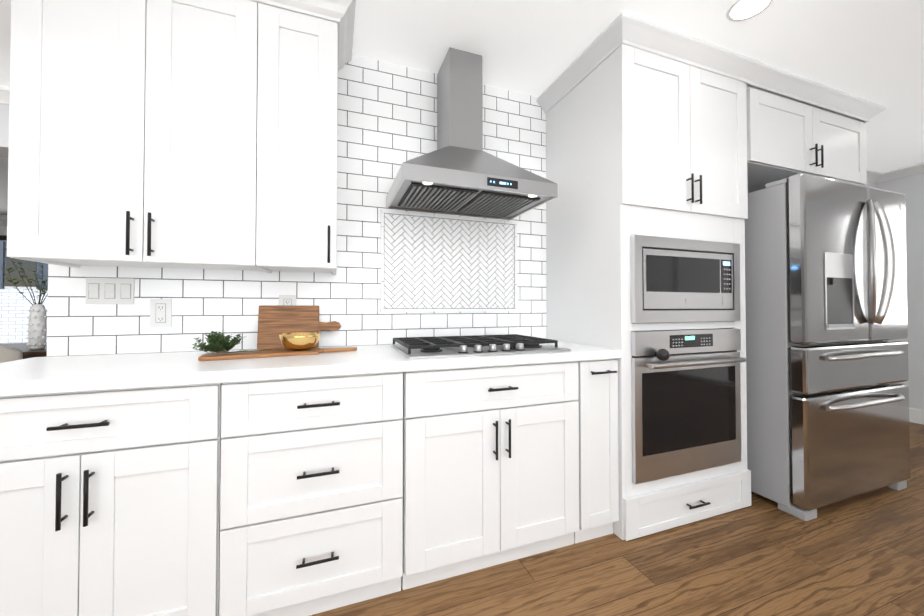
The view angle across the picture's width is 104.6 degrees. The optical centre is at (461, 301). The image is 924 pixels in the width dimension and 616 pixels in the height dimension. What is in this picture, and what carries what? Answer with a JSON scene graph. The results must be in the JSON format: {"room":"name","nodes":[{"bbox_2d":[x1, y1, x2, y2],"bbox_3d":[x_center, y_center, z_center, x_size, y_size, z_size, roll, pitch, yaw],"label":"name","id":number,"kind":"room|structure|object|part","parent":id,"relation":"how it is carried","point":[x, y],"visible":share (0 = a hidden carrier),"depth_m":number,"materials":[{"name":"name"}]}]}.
{"room":"kitchen","nodes":[
{"label":"kitchen","id":0,"kind":"room"},
{"bbox_2d":[0,214,6,235],"bbox_3d":[-6.267,-0.045,5.578,5.970,2.500,0.120,0,-1,-20],"label":"wall","id":1,"kind":"structure","parent":0,"point":[3,222],"depth_m":5.32,"materials":[{"name":"white paint"}]},
{"bbox_2d":[0,226,6,240],"bbox_3d":[-6.477,0.045,5.466,2.880,2.315,0.126,0,-1,-20],"label":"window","id":2,"kind":"structure","parent":1,"relation":"in","point":[3,230],"depth_m":5.31,"materials":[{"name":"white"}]},
{"bbox_2d":[0,103,8,157],"bbox_3d":[-4.911,-1.171,1.661,5.850,0.360,0.220,0,-1,-20],"label":"header beam","id":3,"kind":"structure","parent":0,"point":[4,129],"depth_m":2.27,"materials":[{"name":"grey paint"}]},
{"bbox_2d":[47,54,546,356],"bbox_3d":[-0.619,-0.097,1.983,2.452,2.500,0.120,0,-1,-20],"label":"tiled wall","id":4,"kind":"structure","parent":0,"point":[387,121],"depth_m":1.94,"materials":[{"name":"tile"}]},
{"bbox_2d":[86,277,134,303],"bbox_3d":[-1.552,-0.047,1.575,0.166,0.116,0.011,0,-1,-20],"label":"switch plate","id":5,"kind":"object","parent":4,"relation":"attached to","point":[109,290],"visible":1,"depth_m":1.57,"materials":[{"name":"white plastic"}]},
{"bbox_2d":[150,299,171,326],"bbox_3d":[-1.381,0.052,1.636,0.080,0.128,0.009,0,-1,-20],"label":"outlet","id":6,"kind":"object","parent":4,"relation":"attached to","point":[160,312],"visible":1,"depth_m":1.63,"materials":[{"name":"white plastic"}]},
{"bbox_2d":[7,0,355,274],"bbox_3d":[-1.097,-0.749,1.529,1.210,1.205,0.423,0,-1,-20],"label":"upper cabinet","id":7,"kind":"object","parent":4,"relation":"attached to","point":[196,134],"visible":1,"depth_m":1.39,"materials":[{"name":"white wood"}]},
{"bbox_3d":[-0.898,-0.248,1.428,0.696,0.160,0.038,0,-1,-20],"label":"handle","id":8,"kind":"part","parent":7,"relation":"part of","materials":[{"name":"black"}]},
{"bbox_2d":[279,295,295,305],"bbox_3d":[-0.887,0.023,1.815,0.080,0.115,0.008,0,-1,-20],"label":"electrical outlet","id":9,"kind":"object","parent":4,"relation":"attached to","point":[287,300],"visible":0.42,"depth_m":1.81,"materials":[{"name":"white plastic"}]},
{"bbox_2d":[380,209,517,311],"bbox_3d":[-0.051,-0.225,2.120,0.850,0.568,0.010,0,-1,-20],"label":"wall tile","id":10,"kind":"structure","parent":4,"relation":"attached to","point":[436,263],"depth_m":2.10,"materials":[{"name":"white tile"}]},
{"bbox_2d":[386,47,557,219],"bbox_3d":[0.029,-0.934,1.897,0.780,0.825,0.500,0,-1,-20],"label":"range hood","id":11,"kind":"object","parent":4,"relation":"attached to","point":[459,171],"visible":1,"depth_m":1.86,"materials":[{"name":"silver metal"}]},
{"bbox_2d":[0,0,923,214],"bbox_3d":[-1.555,-1.399,1.865,12.700,0.100,10.500,0,-1,-20],"label":"ceiling","id":12,"kind":"structure","parent":0,"point":[871,50],"depth_m":1.84,"materials":[{"name":"white paint"}]},
{"bbox_2d":[0,86,9,103],"bbox_3d":[-4.819,-1.310,1.541,5.758,0.084,0.070,0,-1,-20],"label":"crown molding","id":13,"kind":"structure","parent":12,"relation":"attached to","point":[4,91],"depth_m":2.24,"materials":[{"name":"white wood"}]},
{"bbox_2d":[726,0,772,21],"bbox_3d":[1.315,-1.348,1.631,0.174,0.005,0.174,0,-1,-20],"label":"recessed light","id":14,"kind":"object","parent":12,"relation":"in","point":[740,10],"visible":1,"depth_m":1.65,"materials":[{"name":"white plastic"}]},
{"bbox_2d":[310,422,923,615],"bbox_3d":[-1.555,1.201,1.829,12.700,0.100,10.500,0,-1,-20],"label":"floor","id":15,"kind":"structure","parent":0,"point":[861,554],"depth_m":1.51,"materials":[{"name":"brown wood"}]},
{"bbox_2d":[0,345,22,362],"bbox_3d":[-3.569,0.689,2.557,0.622,0.946,0.536,0,-1,-20],"label":"dining chair","id":16,"kind":"object","parent":15,"relation":"on","point":[7,354],"visible":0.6,"depth_m":2.58,"materials":[{"name":"beige fabric"}]},
{"bbox_2d":[0,343,46,358],"bbox_3d":[-4.159,0.794,3.233,1.450,0.755,1.000,0,-1,-20],"label":"dining table","id":17,"kind":"object","parent":15,"relation":"on","point":[26,351],"visible":0.02,"depth_m":3.02,"materials":[{"name":"brown wood"}]},
{"bbox_2d":[3,244,47,349],"bbox_3d":[-3.720,-0.062,3.088,0.483,0.950,0.348,0,-1,-20],"label":"vase","id":18,"kind":"object","parent":17,"relation":"on","point":[37,328],"visible":0.94,"depth_m":3.08,"materials":[{"name":"white ceramic"}]},
{"bbox_2d":[0,383,221,615],"bbox_3d":[-1.230,0.706,1.331,0.697,0.876,0.666,0,-1,-20],"label":"base cabinet","id":19,"kind":"object","parent":15,"relation":"on","point":[109,502],"visible":0.85,"depth_m":1.08,"materials":[{"name":"white wood"}]},
{"bbox_3d":[-1.113,0.503,1.043,0.135,0.294,0.038,0,-1,-20],"label":"handle","id":20,"kind":"part","parent":19,"relation":"part of","materials":[{"name":"black metal"}]},
{"bbox_2d":[219,372,402,615],"bbox_3d":[-0.613,0.709,1.554,0.609,0.876,0.666,0,-1,-20],"label":"base cabinet","id":21,"kind":"object","parent":15,"relation":"on","point":[311,503],"visible":0.98,"depth_m":1.27,"materials":[{"name":"white wood"}]},
{"bbox_3d":[-0.506,0.636,1.260,0.138,0.554,0.038,0,-1,-20],"label":"handle","id":22,"kind":"part","parent":21,"relation":"part of","materials":[{"name":"black metal"}]},
{"bbox_2d":[401,361,578,589],"bbox_3d":[0.062,0.713,1.798,0.816,0.876,0.666,0,-1,-20],"label":"base cabinet","id":23,"kind":"object","parent":15,"relation":"on","point":[490,466],"visible":0.96,"depth_m":1.50,"materials":[{"name":"white wood"}]},
{"bbox_2d":[0,341,620,395],"bbox_3d":[-0.506,0.252,1.609,2.485,0.038,0.646,0,-1,-20],"label":"countertop","id":24,"kind":"structure","parent":23,"relation":"on","point":[45,375],"depth_m":1.30,"materials":[{"name":"stone"}]},
{"bbox_2d":[198,347,356,360],"bbox_3d":[-0.777,0.225,1.577,0.614,0.014,0.150,0,-1,-28],"label":"serving board","id":25,"kind":"object","parent":24,"relation":"on","point":[244,355],"visible":1,"depth_m":1.50,"materials":[{"name":"brown wood"}]},
{"bbox_2d":[189,331,270,353],"bbox_3d":[-0.954,0.165,1.478,0.286,0.095,0.148,0,-1,-20],"label":"herb sprig","id":26,"kind":"object","parent":25,"relation":"on","point":[219,343],"visible":0.98,"depth_m":1.46,"materials":[{"name":"green plant"}]},
{"bbox_2d":[279,332,319,349],"bbox_3d":[-0.733,0.180,1.613,0.170,0.073,0.170,0,-1,-20],"label":"bowl","id":27,"kind":"object","parent":25,"relation":"on","point":[300,340],"visible":1,"depth_m":1.56,"materials":[{"name":"gold metal"}]},
{"bbox_2d":[257,306,340,349],"bbox_3d":[-0.811,0.126,1.798,0.382,0.215,0.018,0,-12,-20],"label":"cutting board","id":28,"kind":"object","parent":24,"relation":"on","point":[274,322],"visible":0.94,"depth_m":1.77,"materials":[{"name":"brown wood"}]},
{"bbox_2d":[390,334,570,358],"bbox_3d":[0.063,0.214,1.810,0.770,0.043,0.530,0,-1,-20],"label":"cooktop","id":29,"kind":"object","parent":24,"relation":"in","point":[435,347],"visible":1,"depth_m":1.68,"materials":[{"name":"silver metal"}]},
{"bbox_3d":[0.169,0.509,1.506,0.135,0.294,0.038,0,-1,-20],"label":"handle","id":30,"kind":"part","parent":23,"relation":"part of","materials":[{"name":"black metal"}]},
{"bbox_2d":[574,358,618,543],"bbox_3d":[0.557,0.715,1.976,0.227,0.876,0.666,0,-1,-20],"label":"base cabinet","id":31,"kind":"object","parent":15,"relation":"on","point":[598,459],"visible":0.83,"depth_m":1.70,"materials":[{"name":"white wood"}]},
{"bbox_3d":[0.664,0.333,1.687,0.140,0.010,0.038,0,-1,-20],"label":"handle","id":32,"kind":"part","parent":31,"relation":"part of","materials":[{"name":"black metal"}]},
{"bbox_2d":[536,12,762,540],"bbox_3d":[1.076,-0.093,2.138,0.988,2.498,0.736,0,-1,-20],"label":"tall cabinet","id":33,"kind":"object","parent":15,"relation":"on","point":[646,127],"visible":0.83,"depth_m":1.88,"materials":[{"name":"white wood"}]},
{"bbox_3d":[1.076,-1.294,2.155,0.988,0.096,0.736,0,-1,-20],"label":"crown","id":34,"kind":"part","parent":33,"relation":"part of","materials":[{"name":"white wood"}]},
{"bbox_2d":[630,235,740,322],"bbox_3d":[1.115,-0.106,2.080,0.756,0.430,0.475,0,-1,-20],"label":"microwave","id":35,"kind":"object","parent":33,"relation":"in","point":[679,280],"visible":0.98,"depth_m":1.84,"materials":[{"name":"silver metal"}]},
{"bbox_2d":[631,328,745,483],"bbox_3d":[1.201,0.516,1.832,0.756,0.735,0.091,0,-1,-20],"label":"wall oven","id":36,"kind":"object","parent":33,"relation":"in","point":[686,399],"visible":1,"depth_m":1.83,"materials":[{"name":"silver metal"}]},
{"bbox_3d":[1.211,0.195,1.849,0.140,1.707,0.039,0,-1,-20],"label":"handle","id":37,"kind":"part","parent":33,"relation":"part of","materials":[{"name":"black metal"}]},
{"bbox_2d":[745,173,909,520],"bbox_3d":[2.154,0.242,2.398,1.045,1.835,0.913,0,-1,-20],"label":"refrigerator","id":38,"kind":"object","parent":15,"relation":"on","point":[826,325],"visible":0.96,"depth_m":2.00,"materials":[{"name":"silver metal"}]},
{"bbox_3d":[2.338,-0.226,2.057,0.815,0.760,0.012,0,-1,-20],"label":"dispenser panel","id":39,"kind":"part","parent":38,"relation":"part of","materials":[{"name":"silver metal"}]},
{"bbox_3d":[2.306,-0.002,2.011,0.755,1.171,0.075,0,-1,-20],"label":"handle","id":40,"kind":"part","parent":38,"relation":"part of","materials":[{"name":"silver metal"}]},
{"bbox_2d":[546,181,875,306],"bbox_3d":[2.414,-0.081,3.078,3.998,2.500,0.120,0,-1,-20],"label":"wall","id":41,"kind":"structure","parent":0,"point":[871,184],"depth_m":2.35,"materials":[{"name":"white paint"}]},
{"bbox_2d":[746,66,869,192],"bbox_3d":[2.111,-1.070,2.566,1.205,0.533,0.658,0,-1,-20],"label":"upper cabinet","id":42,"kind":"object","parent":41,"relation":"attached to","point":[797,124],"depth_m":2.23,"materials":[{"name":"white wood"}]},
{"bbox_3d":[2.222,-0.908,2.235,0.070,0.140,0.038,0,-1,-20],"label":"handle","id":43,"kind":"part","parent":42,"relation":"part of","materials":[{"name":"black metal"}]},
{"bbox_3d":[2.152,-1.289,2.546,1.298,0.096,0.730,0,-1,-20],"label":"crown","id":44,"kind":"part","parent":42,"relation":"part of","materials":[{"name":"white wood"}]},
{"bbox_2d":[867,169,882,181],"bbox_3d":[3.417,-1.284,3.355,1.756,0.084,0.070,0,-1,-20],"label":"crown molding","id":45,"kind":"structure","parent":41,"relation":"attached to","point":[875,176],"depth_m":3.63,"materials":[{"name":"white wood"}]},
{"bbox_2d":[876,172,923,409],"bbox_3d":[5.166,-0.103,1.520,0.120,2.500,4.920,0,-1,-20],"label":"wall","id":46,"kind":"structure","parent":0,"point":[911,187],"depth_m":3.47,"materials":[{"name":"white paint"}]},
{"bbox_2d":[875,162,923,182],"bbox_3d":[5.081,-1.311,1.490,0.070,0.084,4.708,0,-1,-20],"label":"crown molding","id":47,"kind":"structure","parent":46,"relation":"attached to","point":[919,167],"depth_m":3.51,"materials":[{"name":"white wood"}]},
{"bbox_2d":[909,407,923,424],"bbox_3d":[5.117,1.075,1.438,0.014,0.139,4.768,0,-1,-20],"label":"baseboard","id":48,"kind":"structure","parent":46,"relation":"attached to","point":[916,415],"depth_m":3.44,"materials":[{"name":"white wood"}]},
{"label":"outside","id":49,"kind":"structure","parent":0,"visible":0},
{"bbox_2d":[0,241,47,343],"bbox_3d":[-6.810,-0.413,7.131,10.000,3.520,2.800,0,-1,-20],"label":"wall","id":50,"kind":"structure","parent":49,"point":[14,314],"depth_m":7.48,"materials":[{"name":"grey"}]}
]}

